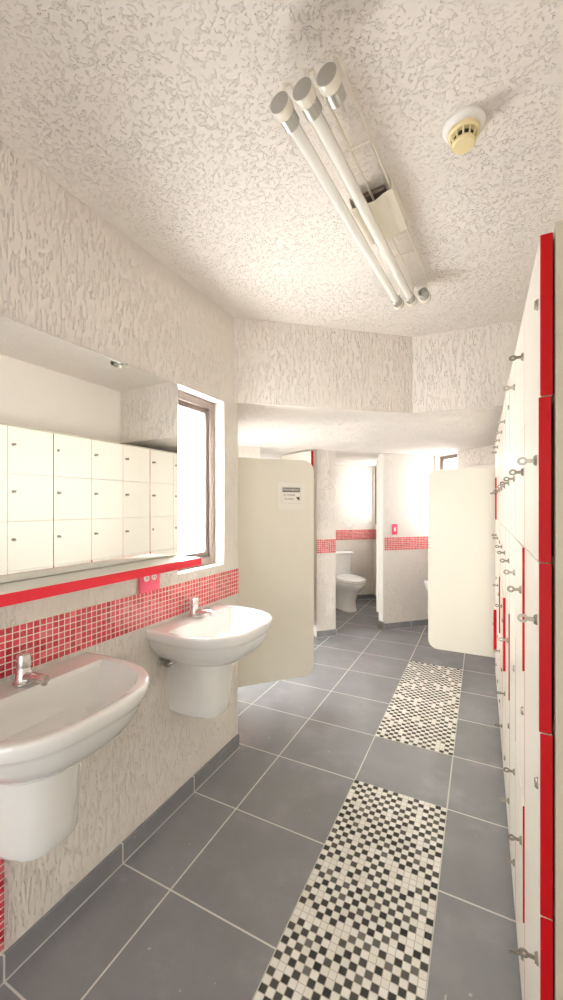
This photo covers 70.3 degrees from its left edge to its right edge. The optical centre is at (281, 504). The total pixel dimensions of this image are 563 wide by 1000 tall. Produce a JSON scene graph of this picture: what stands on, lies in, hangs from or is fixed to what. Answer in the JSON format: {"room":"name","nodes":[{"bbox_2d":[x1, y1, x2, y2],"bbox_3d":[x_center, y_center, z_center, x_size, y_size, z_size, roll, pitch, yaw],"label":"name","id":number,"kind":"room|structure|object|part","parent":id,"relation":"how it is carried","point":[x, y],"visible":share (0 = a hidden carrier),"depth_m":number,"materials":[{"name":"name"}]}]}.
{"room":"changing room","nodes":[
{"label":"changing room","id":0,"kind":"room"},
{"bbox_2d":[0,140,237,955],"bbox_3d":[-1.147,0.145,0.815,0.160,2.610,3.630,0,0,27],"label":"wall","id":1,"kind":"structure","parent":0,"point":[67,273],"depth_m":1.60,"materials":[{"name":"paint"}]},
{"bbox_2d":[0,859,3,952],"bbox_3d":[-0.896,1.180,1.127,0.008,0.350,0.212,0,0,27],"label":"trim","id":2,"kind":"structure","parent":1,"relation":"attached to","point":[1,860],"depth_m":1.21,"materials":[{"name":"red glass"}]},
{"bbox_2d":[0,652,149,861],"bbox_3d":[-0.649,0.717,1.155,0.425,0.528,0.551,0,0,27],"label":"washbasin","id":3,"kind":"object","parent":1,"relation":"attached to","point":[54,717],"visible":1,"depth_m":1.12,"materials":[{"name":"white ceramic"}]},
{"bbox_2d":[12,652,49,686],"bbox_3d":[-0.753,0.498,1.207,0.143,0.091,0.060,0,0,27],"label":"tap","id":4,"kind":"object","parent":3,"relation":"on","point":[24,676],"depth_m":1.21,"materials":[{"name":"silver metal"}]},
{"bbox_2d":[0,652,149,785],"bbox_3d":[-0.649,0.634,1.155,0.425,0.181,0.551,0,0,27],"label":"basin","id":5,"kind":"object","parent":3,"relation":"in","point":[87,700],"depth_m":1.15,"materials":[{"name":"white ceramic"}]},
{"bbox_2d":[0,315,177,582],"bbox_3d":[-0.887,-0.172,1.141,0.012,0.819,1.747,0,0,27],"label":"wall mirror","id":6,"kind":"object","parent":1,"relation":"attached to","point":[89,439],"visible":1,"depth_m":1.44,"materials":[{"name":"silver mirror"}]},
{"bbox_2d":[0,556,200,606],"bbox_3d":[-0.825,0.256,1.094,0.164,0.033,1.718,0,0,27],"label":"wall shelf","id":7,"kind":"object","parent":1,"relation":"attached to","point":[11,593],"visible":1,"depth_m":1.34,"materials":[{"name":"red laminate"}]},
{"bbox_2d":[0,568,238,678],"bbox_3d":[-1.048,0.453,0.827,0.005,0.152,3.520,0,0,27],"label":"tile backsplash","id":8,"kind":"structure","parent":1,"relation":"attached to","point":[47,639],"depth_m":1.54,"materials":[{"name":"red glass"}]},
{"bbox_2d":[0,734,239,986],"bbox_3d":[-1.044,1.411,0.825,0.016,0.078,3.520,0,0,27],"label":"baseboard","id":9,"kind":"structure","parent":1,"relation":"attached to","point":[18,953],"depth_m":1.52,"materials":[{"name":"tile"}]},
{"bbox_2d":[138,574,159,593],"bbox_3d":[-0.576,0.329,1.748,0.014,0.098,0.120,0,0,27],"label":"power outlet","id":10,"kind":"object","parent":1,"relation":"attached to","point":[148,583],"visible":0.74,"depth_m":1.74,"materials":[{"name":"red plastic"}]},
{"bbox_2d":[178,390,214,570],"bbox_3d":[-0.491,-0.124,2.139,0.050,0.919,0.385,0,0,27],"label":"window","id":11,"kind":"structure","parent":1,"relation":"in","point":[186,401],"depth_m":2.25,"materials":[{"name":"brown metal"}]},
{"bbox_2d":[146,597,271,718],"bbox_3d":[-0.284,0.717,1.885,0.425,0.528,0.551,0,0,27],"label":"washbasin","id":12,"kind":"object","parent":1,"relation":"attached to","point":[200,647],"visible":1,"depth_m":1.82,"materials":[{"name":"white ceramic"}]},
{"bbox_2d":[188,597,213,617],"bbox_3d":[-0.388,0.498,1.937,0.143,0.091,0.060,0,0,27],"label":"tap","id":13,"kind":"object","parent":12,"relation":"on","point":[195,612],"depth_m":1.94,"materials":[{"name":"silver metal"}]},
{"bbox_2d":[146,604,271,666],"bbox_3d":[-0.284,0.634,1.885,0.425,0.181,0.551,0,0,27],"label":"basin","id":14,"kind":"object","parent":12,"relation":"in","point":[225,637],"depth_m":1.76,"materials":[{"name":"white ceramic"}]},
{"bbox_2d":[179,428,200,554],"bbox_3d":[-0.807,0.422,3.848,0.120,2.055,3.088,0,0,-18],"label":"wall","id":15,"kind":"structure","parent":0,"point":[190,461],"depth_m":4.09,"materials":[{"name":"paint"}]},
{"bbox_2d":[195,470,200,551],"bbox_3d":[-0.652,0.500,3.366,0.050,1.600,0.900,0,0,-18],"label":"window","id":16,"kind":"structure","parent":15,"relation":"in","point":[198,474],"depth_m":3.72,"materials":[{"name":"white glass"}]},
{"bbox_3d":[-0.653,0.500,3.366,0.028,1.510,0.810,0,0,-18],"label":"sash","id":17,"kind":"part","parent":16,"relation":"part of","materials":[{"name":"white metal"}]},
{"bbox_2d":[238,457,313,686],"bbox_3d":[-0.059,0.460,2.827,0.631,1.570,0.044,0,0,-21],"label":"screen panel","id":18,"kind":"object","parent":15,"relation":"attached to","point":[276,546],"visible":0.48,"depth_m":2.83,"materials":[{"name":"beige laminate"}]},
{"bbox_2d":[277,483,304,508],"bbox_3d":[0.069,-0.064,2.867,0.216,0.188,0.005,0,0,-21],"label":"wall sign","id":19,"kind":"object","parent":18,"relation":"attached to","point":[289,495],"visible":1,"depth_m":2.87,"materials":[{"name":"paper"}]},
{"bbox_2d":[0,599,521,999],"bbox_3d":[0.449,1.510,3.354,7.000,0.120,10.000,0,0,27],"label":"floor","id":20,"kind":"structure","parent":0,"point":[202,910],"depth_m":1.68,"materials":[{"name":"tile"}]},
{"bbox_2d":[253,780,446,999],"bbox_3d":[0.286,1.451,1.406,0.450,0.006,1.350,0,0,27],"label":"tiles","id":21,"kind":"structure","parent":20,"relation":"on","point":[360,927],"depth_m":1.43,"materials":[{"name":"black tile"}]},
{"bbox_2d":[336,550,366,611],"bbox_3d":[0.905,1.064,5.612,0.449,0.772,0.800,0,0,-18],"label":"toilet","id":22,"kind":"object","parent":20,"relation":"on","point":[348,585],"visible":0.59,"depth_m":5.46,"materials":[{"name":"ceramic"}]},
{"bbox_3d":[0.816,0.881,5.878,0.426,0.332,0.232,0,0,-18],"label":"tank","id":23,"kind":"part","parent":22,"relation":"part of","materials":[{"name":"ceramic"}]},
{"bbox_3d":[0.818,0.697,5.875,0.449,0.037,0.248,0,0,-18],"label":"tank lid","id":24,"kind":"part","parent":22,"relation":"part of","materials":[{"name":"ceramic"}]},
{"bbox_3d":[0.934,1.028,5.524,0.401,0.022,0.613,0,0,-18],"label":"seat","id":25,"kind":"part","parent":22,"relation":"part of","materials":[{"name":"ceramic"}]},
{"bbox_3d":[0.934,1.002,5.525,0.399,0.031,0.611,0,0,-18],"label":"lid","id":26,"kind":"part","parent":22,"relation":"part of","materials":[{"name":"ceramic"}]},
{"bbox_2d":[375,661,462,755],"bbox_3d":[1.092,1.451,3.015,0.450,0.006,1.350,0,0,27],"label":"tiles","id":27,"kind":"structure","parent":20,"relation":"on","point":[422,712],"depth_m":2.83,"materials":[{"name":"black tile"}]},
{"bbox_2d":[428,468,494,657],"bbox_3d":[1.732,0.572,3.304,0.980,1.757,0.044,0,0,27],"label":"screen panel","id":28,"kind":"object","parent":20,"relation":"on","point":[461,505],"visible":0.33,"depth_m":3.38,"materials":[{"name":"beige laminate"}]},
{"bbox_2d":[490,424,499,721],"bbox_3d":[1.694,0.464,2.713,0.490,1.972,0.920,0,0,27],"label":"locker","id":29,"kind":"object","parent":20,"relation":"on","point":[496,611],"visible":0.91,"depth_m":2.79,"materials":[{"name":"beige plastic"}]},
{"bbox_3d":[1.650,0.921,3.078,0.020,0.300,0.305,0,0,31],"label":"door","id":30,"kind":"part","parent":29,"relation":"part of","materials":[{"name":"beige laminate"}]},
{"bbox_3d":[1.660,1.208,3.073,0.020,0.270,0.305,0,0,27],"label":"door","id":31,"kind":"part","parent":29,"relation":"part of","materials":[{"name":"beige laminate"}]},
{"bbox_3d":[1.660,0.599,3.073,0.020,0.341,0.305,0,0,27],"label":"door","id":32,"kind":"part","parent":29,"relation":"part of","materials":[{"name":"beige laminate"}]},
{"bbox_3d":[1.660,0.268,3.073,0.020,0.317,0.305,0,0,27],"label":"door","id":33,"kind":"part","parent":29,"relation":"part of","materials":[{"name":"beige laminate"}]},
{"bbox_3d":[1.655,-0.048,3.075,0.020,0.309,0.305,0,0,29],"label":"door","id":34,"kind":"part","parent":29,"relation":"part of","materials":[{"name":"beige laminate"}]},
{"bbox_3d":[1.660,-0.355,3.073,0.020,0.302,0.305,0,0,27],"label":"door","id":35,"kind":"part","parent":29,"relation":"part of","materials":[{"name":"beige laminate"}]},
{"bbox_3d":[1.523,1.208,2.800,0.020,0.270,0.305,0,0,27],"label":"door","id":36,"kind":"part","parent":29,"relation":"part of","materials":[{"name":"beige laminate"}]},
{"bbox_3d":[1.523,0.921,2.800,0.020,0.300,0.305,0,0,27],"label":"door","id":37,"kind":"part","parent":29,"relation":"part of","materials":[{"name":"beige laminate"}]},
{"bbox_3d":[1.523,0.599,2.800,0.020,0.341,0.305,0,0,27],"label":"door","id":38,"kind":"part","parent":29,"relation":"part of","materials":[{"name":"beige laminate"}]},
{"bbox_3d":[1.523,0.268,2.800,0.020,0.317,0.305,0,0,27],"label":"door","id":39,"kind":"part","parent":29,"relation":"part of","materials":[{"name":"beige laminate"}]},
{"bbox_3d":[1.523,-0.048,2.800,0.020,0.309,0.305,0,0,27],"label":"door","id":40,"kind":"part","parent":29,"relation":"part of","materials":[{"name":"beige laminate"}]},
{"bbox_3d":[1.523,-0.355,2.800,0.020,0.302,0.305,0,0,27],"label":"door","id":41,"kind":"part","parent":29,"relation":"part of","materials":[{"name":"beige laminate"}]},
{"bbox_3d":[1.386,1.208,2.527,0.020,0.270,0.305,0,0,27],"label":"door","id":42,"kind":"part","parent":29,"relation":"part of","materials":[{"name":"beige laminate"}]},
{"bbox_3d":[1.386,0.921,2.527,0.020,0.300,0.305,0,0,27],"label":"door","id":43,"kind":"part","parent":29,"relation":"part of","materials":[{"name":"beige laminate"}]},
{"bbox_3d":[1.383,0.599,2.528,0.020,0.341,0.305,0,0,28],"label":"door","id":44,"kind":"part","parent":29,"relation":"part of","materials":[{"name":"beige laminate"}]},
{"bbox_3d":[1.386,0.268,2.527,0.020,0.317,0.305,0,0,27],"label":"door","id":45,"kind":"part","parent":29,"relation":"part of","materials":[{"name":"beige laminate"}]},
{"bbox_3d":[1.386,-0.048,2.527,0.020,0.309,0.305,0,0,27],"label":"door","id":46,"kind":"part","parent":29,"relation":"part of","materials":[{"name":"beige laminate"}]},
{"bbox_3d":[1.386,-0.355,2.527,0.020,0.302,0.305,0,0,27],"label":"door","id":47,"kind":"part","parent":29,"relation":"part of","materials":[{"name":"beige laminate"}]},
{"bbox_2d":[495,377,509,844],"bbox_3d":[1.285,0.464,1.890,0.484,1.972,0.920,0,0,27],"label":"locker","id":48,"kind":"object","parent":20,"relation":"on","point":[504,488],"visible":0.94,"depth_m":1.85,"materials":[{"name":"white laminate"}]},
{"bbox_3d":[1.248,1.208,2.251,0.020,0.270,0.305,0,0,27],"label":"door","id":49,"kind":"part","parent":48,"relation":"part of","materials":[{"name":"beige laminate"}]},
{"bbox_3d":[1.248,0.921,2.251,0.020,0.300,0.305,0,0,27],"label":"door","id":50,"kind":"part","parent":48,"relation":"part of","materials":[{"name":"beige laminate"}]},
{"bbox_3d":[1.248,0.599,2.251,0.020,0.341,0.305,0,0,27],"label":"door","id":51,"kind":"part","parent":48,"relation":"part of","materials":[{"name":"beige laminate"}]},
{"bbox_3d":[1.248,0.268,2.251,0.020,0.317,0.305,0,0,27],"label":"door","id":52,"kind":"part","parent":48,"relation":"part of","materials":[{"name":"beige laminate"}]},
{"bbox_3d":[1.248,-0.048,2.251,0.020,0.309,0.305,0,0,27],"label":"door","id":53,"kind":"part","parent":48,"relation":"part of","materials":[{"name":"beige laminate"}]},
{"bbox_3d":[1.248,-0.355,2.251,0.020,0.302,0.305,0,0,27],"label":"door","id":54,"kind":"part","parent":48,"relation":"part of","materials":[{"name":"beige laminate"}]},
{"bbox_3d":[1.111,1.208,1.977,0.020,0.270,0.305,0,0,27],"label":"door","id":55,"kind":"part","parent":48,"relation":"part of","materials":[{"name":"beige laminate"}]},
{"bbox_3d":[1.111,0.921,1.977,0.020,0.300,0.305,0,0,27],"label":"door","id":56,"kind":"part","parent":48,"relation":"part of","materials":[{"name":"beige laminate"}]},
{"bbox_3d":[1.106,0.599,1.980,0.020,0.341,0.305,0,0,29],"label":"door","id":57,"kind":"part","parent":48,"relation":"part of","materials":[{"name":"beige laminate"}]},
{"bbox_3d":[1.111,0.268,1.977,0.020,0.317,0.305,0,0,27],"label":"door","id":58,"kind":"part","parent":48,"relation":"part of","materials":[{"name":"beige laminate"}]},
{"bbox_3d":[1.111,-0.048,1.977,0.020,0.309,0.305,0,0,27],"label":"door","id":59,"kind":"part","parent":48,"relation":"part of","materials":[{"name":"beige laminate"}]},
{"bbox_3d":[1.111,-0.355,1.977,0.020,0.302,0.305,0,0,27],"label":"door","id":60,"kind":"part","parent":48,"relation":"part of","materials":[{"name":"beige laminate"}]},
{"bbox_3d":[0.974,1.208,1.704,0.020,0.270,0.305,0,0,27],"label":"door","id":61,"kind":"part","parent":48,"relation":"part of","materials":[{"name":"beige laminate"}]},
{"bbox_3d":[0.974,0.921,1.704,0.020,0.300,0.305,0,0,27],"label":"door","id":62,"kind":"part","parent":48,"relation":"part of","materials":[{"name":"beige laminate"}]},
{"bbox_3d":[0.972,0.599,1.705,0.020,0.341,0.305,0,0,27],"label":"door","id":63,"kind":"part","parent":48,"relation":"part of","materials":[{"name":"beige laminate"}]},
{"bbox_3d":[0.974,0.268,1.704,0.020,0.317,0.305,0,0,27],"label":"door","id":64,"kind":"part","parent":48,"relation":"part of","materials":[{"name":"beige laminate"}]},
{"bbox_3d":[0.974,-0.048,1.704,0.020,0.309,0.305,0,0,27],"label":"door","id":65,"kind":"part","parent":48,"relation":"part of","materials":[{"name":"beige laminate"}]},
{"bbox_3d":[0.974,-0.355,1.704,0.020,0.302,0.305,0,0,27],"label":"door","id":66,"kind":"part","parent":48,"relation":"part of","materials":[{"name":"beige laminate"}]},
{"bbox_2d":[503,220,562,999],"bbox_3d":[0.873,0.464,1.067,0.485,1.972,0.920,0,0,27],"label":"locker","id":67,"kind":"object","parent":20,"relation":"on","point":[535,837],"visible":1,"depth_m":0.80,"materials":[{"name":"beige laminate"}]},
{"bbox_3d":[0.836,1.208,1.428,0.020,0.270,0.305,0,0,27],"label":"door","id":68,"kind":"part","parent":67,"relation":"part of","materials":[{"name":"beige laminate"}]},
{"bbox_3d":[0.836,0.921,1.428,0.020,0.300,0.305,0,0,27],"label":"door","id":69,"kind":"part","parent":67,"relation":"part of","materials":[{"name":"beige laminate"}]},
{"bbox_3d":[0.836,0.599,1.428,0.020,0.341,0.305,0,0,27],"label":"door","id":70,"kind":"part","parent":67,"relation":"part of","materials":[{"name":"beige laminate"}]},
{"bbox_3d":[0.836,0.268,1.428,0.020,0.317,0.305,0,0,27],"label":"door","id":71,"kind":"part","parent":67,"relation":"part of","materials":[{"name":"beige laminate"}]},
{"bbox_3d":[0.836,-0.048,1.428,0.020,0.309,0.305,0,0,27],"label":"door","id":72,"kind":"part","parent":67,"relation":"part of","materials":[{"name":"beige laminate"}]},
{"bbox_3d":[0.836,-0.355,1.428,0.020,0.302,0.305,0,0,27],"label":"door","id":73,"kind":"part","parent":67,"relation":"part of","materials":[{"name":"beige laminate"}]},
{"bbox_3d":[0.699,1.208,1.155,0.020,0.270,0.305,0,0,27],"label":"door","id":74,"kind":"part","parent":67,"relation":"part of","materials":[{"name":"beige laminate"}]},
{"bbox_3d":[0.697,0.921,1.155,0.020,0.300,0.305,0,0,27],"label":"door","id":75,"kind":"part","parent":67,"relation":"part of","materials":[{"name":"beige laminate"}]},
{"bbox_3d":[0.699,0.599,1.155,0.020,0.341,0.305,0,0,27],"label":"door","id":76,"kind":"part","parent":67,"relation":"part of","materials":[{"name":"beige laminate"}]},
{"bbox_3d":[0.699,-0.048,1.155,0.020,0.309,0.305,0,0,27],"label":"door","id":77,"kind":"part","parent":67,"relation":"part of","materials":[{"name":"beige laminate"}]},
{"bbox_3d":[0.699,-0.355,1.155,0.020,0.302,0.305,0,0,27],"label":"door","id":78,"kind":"part","parent":67,"relation":"part of","materials":[{"name":"beige laminate"}]},
{"bbox_3d":[0.697,0.268,1.156,0.020,0.317,0.305,0,0,28],"label":"door","id":79,"kind":"part","parent":67,"relation":"part of","materials":[{"name":"beige laminate"}]},
{"bbox_3d":[0.562,1.208,0.881,0.020,0.270,0.305,0,0,27],"label":"door","id":80,"kind":"part","parent":67,"relation":"part of","materials":[{"name":"beige laminate"}]},
{"bbox_3d":[0.561,-0.048,0.882,0.020,0.309,0.305,0,0,27],"label":"door","id":81,"kind":"part","parent":67,"relation":"part of","materials":[{"name":"beige laminate"}]},
{"bbox_3d":[0.561,0.268,0.882,0.020,0.317,0.305,0,0,27],"label":"door","id":82,"kind":"part","parent":67,"relation":"part of","materials":[{"name":"beige laminate"}]},
{"bbox_3d":[0.562,0.921,0.881,0.020,0.300,0.305,0,0,27],"label":"door","id":83,"kind":"part","parent":67,"relation":"part of","materials":[{"name":"beige laminate"}]},
{"bbox_3d":[0.562,0.599,0.881,0.020,0.341,0.305,0,0,27],"label":"door","id":84,"kind":"part","parent":67,"relation":"part of","materials":[{"name":"beige laminate"}]},
{"bbox_3d":[0.562,-0.355,0.881,0.020,0.302,0.305,0,0,27],"label":"door","id":85,"kind":"part","parent":67,"relation":"part of","materials":[{"name":"beige laminate"}]},
{"bbox_2d":[0,0,562,336],"bbox_3d":[-0.078,-1.170,0.738,2.300,0.120,4.650,0,0,27],"label":"ceiling","id":86,"kind":"structure","parent":0,"point":[156,116],"depth_m":1.20,"materials":[{"name":"paint"}]},
{"bbox_2d":[271,53,430,309],"bbox_3d":[0.353,-1.050,1.492,0.184,0.118,1.193,0,0,30],"label":"ceiling light","id":87,"kind":"object","parent":86,"relation":"attached to","point":[381,214],"visible":1,"depth_m":1.26,"materials":[{"name":"white metal"}]},
{"bbox_3d":[0.304,-1.067,1.520,0.018,0.045,1.168,0,0,31],"label":"support rod","id":88,"kind":"part","parent":87,"relation":"part of","materials":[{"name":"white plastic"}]},
{"bbox_3d":[0.360,-1.067,1.487,0.018,0.045,1.168,0,0,31],"label":"support rod","id":89,"kind":"part","parent":87,"relation":"part of","materials":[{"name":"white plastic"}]},
{"bbox_3d":[0.416,-1.067,1.454,0.018,0.045,1.168,0,0,30],"label":"support rod","id":90,"kind":"part","parent":87,"relation":"part of","materials":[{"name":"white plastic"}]},
{"bbox_2d":[442,105,485,154],"bbox_3d":[0.532,-1.079,1.168,0.116,0.062,0.116,0,0,27],"label":"smoke detector","id":91,"kind":"object","parent":86,"relation":"attached to","point":[461,130],"visible":1,"depth_m":1.14,"materials":[{"name":"white plastic"}]},
{"bbox_2d":[238,446,434,636],"bbox_3d":[0.523,0.422,4.469,2.836,2.055,0.091,0,0,-18],"label":"wall","id":92,"kind":"structure","parent":0,"point":[406,476],"depth_m":4.68,"materials":[{"name":"paint"}]},
{"bbox_2d":[281,451,312,465],"bbox_3d":[0.169,0.343,4.542,0.030,1.855,0.580,0,0,-34],"label":"door","id":93,"kind":"structure","parent":92,"relation":"in","point":[308,455],"depth_m":4.44,"materials":[{"name":"beige laminate"}]},
{"bbox_2d":[317,539,335,552],"bbox_3d":[0.495,0.453,4.409,0.229,0.152,0.005,0,0,-18],"label":"trim","id":94,"kind":"structure","parent":92,"relation":"attached to","point":[323,545],"depth_m":4.41,"materials":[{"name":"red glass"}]},
{"bbox_2d":[317,629,335,637],"bbox_3d":[0.497,1.415,4.404,0.229,0.070,0.016,0,0,-18],"label":"baseboard","id":95,"kind":"structure","parent":92,"relation":"attached to","point":[325,633],"depth_m":4.40,"materials":[{"name":"tile"}]},
{"bbox_2d":[376,459,378,611],"bbox_3d":[1.247,0.360,5.030,0.030,1.820,0.580,0,0,21],"label":"door","id":96,"kind":"structure","parent":92,"relation":"in","point":[377,460],"depth_m":4.76,"materials":[{"name":"beige laminate"}]},
{"bbox_2d":[378,620,384,629],"bbox_3d":[1.169,1.405,4.681,0.025,0.090,0.094,0,0,-18],"label":"trim","id":97,"kind":"structure","parent":92,"relation":"attached to","point":[381,625],"depth_m":4.66,"materials":[{"name":"tile"}]},
{"bbox_2d":[379,453,383,621],"bbox_3d":[1.170,0.380,4.684,0.021,1.961,0.090,0,0,-18],"label":"trim","id":98,"kind":"structure","parent":92,"relation":"attached to","point":[381,456],"depth_m":4.66,"materials":[{"name":"white plastic"}]},
{"bbox_2d":[392,524,396,534],"bbox_3d":[1.325,0.285,4.681,0.072,0.124,0.012,0,0,-18],"label":"light switch","id":99,"kind":"object","parent":92,"relation":"attached to","point":[394,526],"visible":1,"depth_m":4.68,"materials":[{"name":"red plastic"}]},
{"bbox_2d":[384,536,427,550],"bbox_3d":[1.527,0.453,4.753,0.699,0.152,0.005,0,0,-18],"label":"trim","id":100,"kind":"structure","parent":92,"relation":"attached to","point":[419,542],"depth_m":4.73,"materials":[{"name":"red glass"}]},
{"bbox_2d":[385,619,427,629],"bbox_3d":[1.526,1.415,4.747,0.693,0.070,0.017,0,0,-19],"label":"baseboard","id":101,"kind":"structure","parent":92,"relation":"attached to","point":[416,623],"depth_m":4.73,"materials":[{"name":"tile"}]},
{"bbox_2d":[178,317,521,465],"bbox_3d":[0.743,-0.882,3.969,3.297,0.555,4.236,0,0,-18],"label":"bulkhead","id":102,"kind":"structure","parent":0,"point":[297,386],"depth_m":2.57,"materials":[{"name":"paint"}]},
{"bbox_2d":[336,465,372,594],"bbox_3d":[0.067,0.422,5.840,2.996,2.055,0.140,0,0,-18],"label":"wall","id":103,"kind":"structure","parent":0,"point":[354,483],"depth_m":6.13,"materials":[{"name":"paint"}]},
{"bbox_2d":[336,529,371,539],"bbox_3d":[0.759,0.453,5.994,1.374,0.152,0.005,0,0,-18],"label":"trim","id":104,"kind":"structure","parent":103,"relation":"attached to","point":[364,533],"depth_m":6.11,"materials":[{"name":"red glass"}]},
{"bbox_2d":[356,594,371,599],"bbox_3d":[0.763,1.415,5.989,1.379,0.070,0.016,0,0,-18],"label":"baseboard","id":105,"kind":"structure","parent":103,"relation":"attached to","point":[365,596],"depth_m":6.16,"materials":[{"name":"stone"}]},
{"bbox_2d":[373,445,494,594],"bbox_3d":[1.948,0.422,4.837,0.140,2.055,3.050,0,0,-18],"label":"wall","id":106,"kind":"structure","parent":0,"point":[481,455],"depth_m":4.42,"materials":[{"name":"paint"}]},
{"bbox_2d":[373,529,375,539],"bbox_3d":[1.619,0.453,5.597,0.005,0.152,1.289,0,0,-18],"label":"trim","id":107,"kind":"structure","parent":106,"relation":"attached to","point":[374,530],"depth_m":6.15,"materials":[{"name":"red glass"}]},
{"bbox_2d":[375,467,375,523],"bbox_3d":[1.607,-0.145,5.783,0.050,0.890,0.860,0,0,-18],"label":"window","id":108,"kind":"structure","parent":106,"relation":"in","point":[375,467],"depth_m":6.17,"materials":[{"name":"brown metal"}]},
{"bbox_2d":[424,579,427,591],"bbox_3d":[1.792,0.725,4.527,0.350,0.710,0.356,0,0,-18],"label":"urinal","id":109,"kind":"object","parent":106,"relation":"attached to","point":[425,580],"visible":0.05,"depth_m":4.50,"materials":[{"name":"ceramic"}]},
{"bbox_2d":[441,454,456,468],"bbox_3d":[2.009,-0.120,4.702,0.050,0.940,0.345,0,0,-18],"label":"window","id":110,"kind":"structure","parent":106,"relation":"in","point":[453,456],"depth_m":4.79,"materials":[{"name":"brown metal"}]},
{"bbox_2d":[467,463,494,468],"bbox_3d":[2.159,-0.376,3.885,0.060,0.072,0.890,0,0,-18],"label":"trim","id":111,"kind":"structure","parent":106,"relation":"attached to","point":[485,465],"depth_m":4.07,"materials":[{"name":"paint"}]}
]}

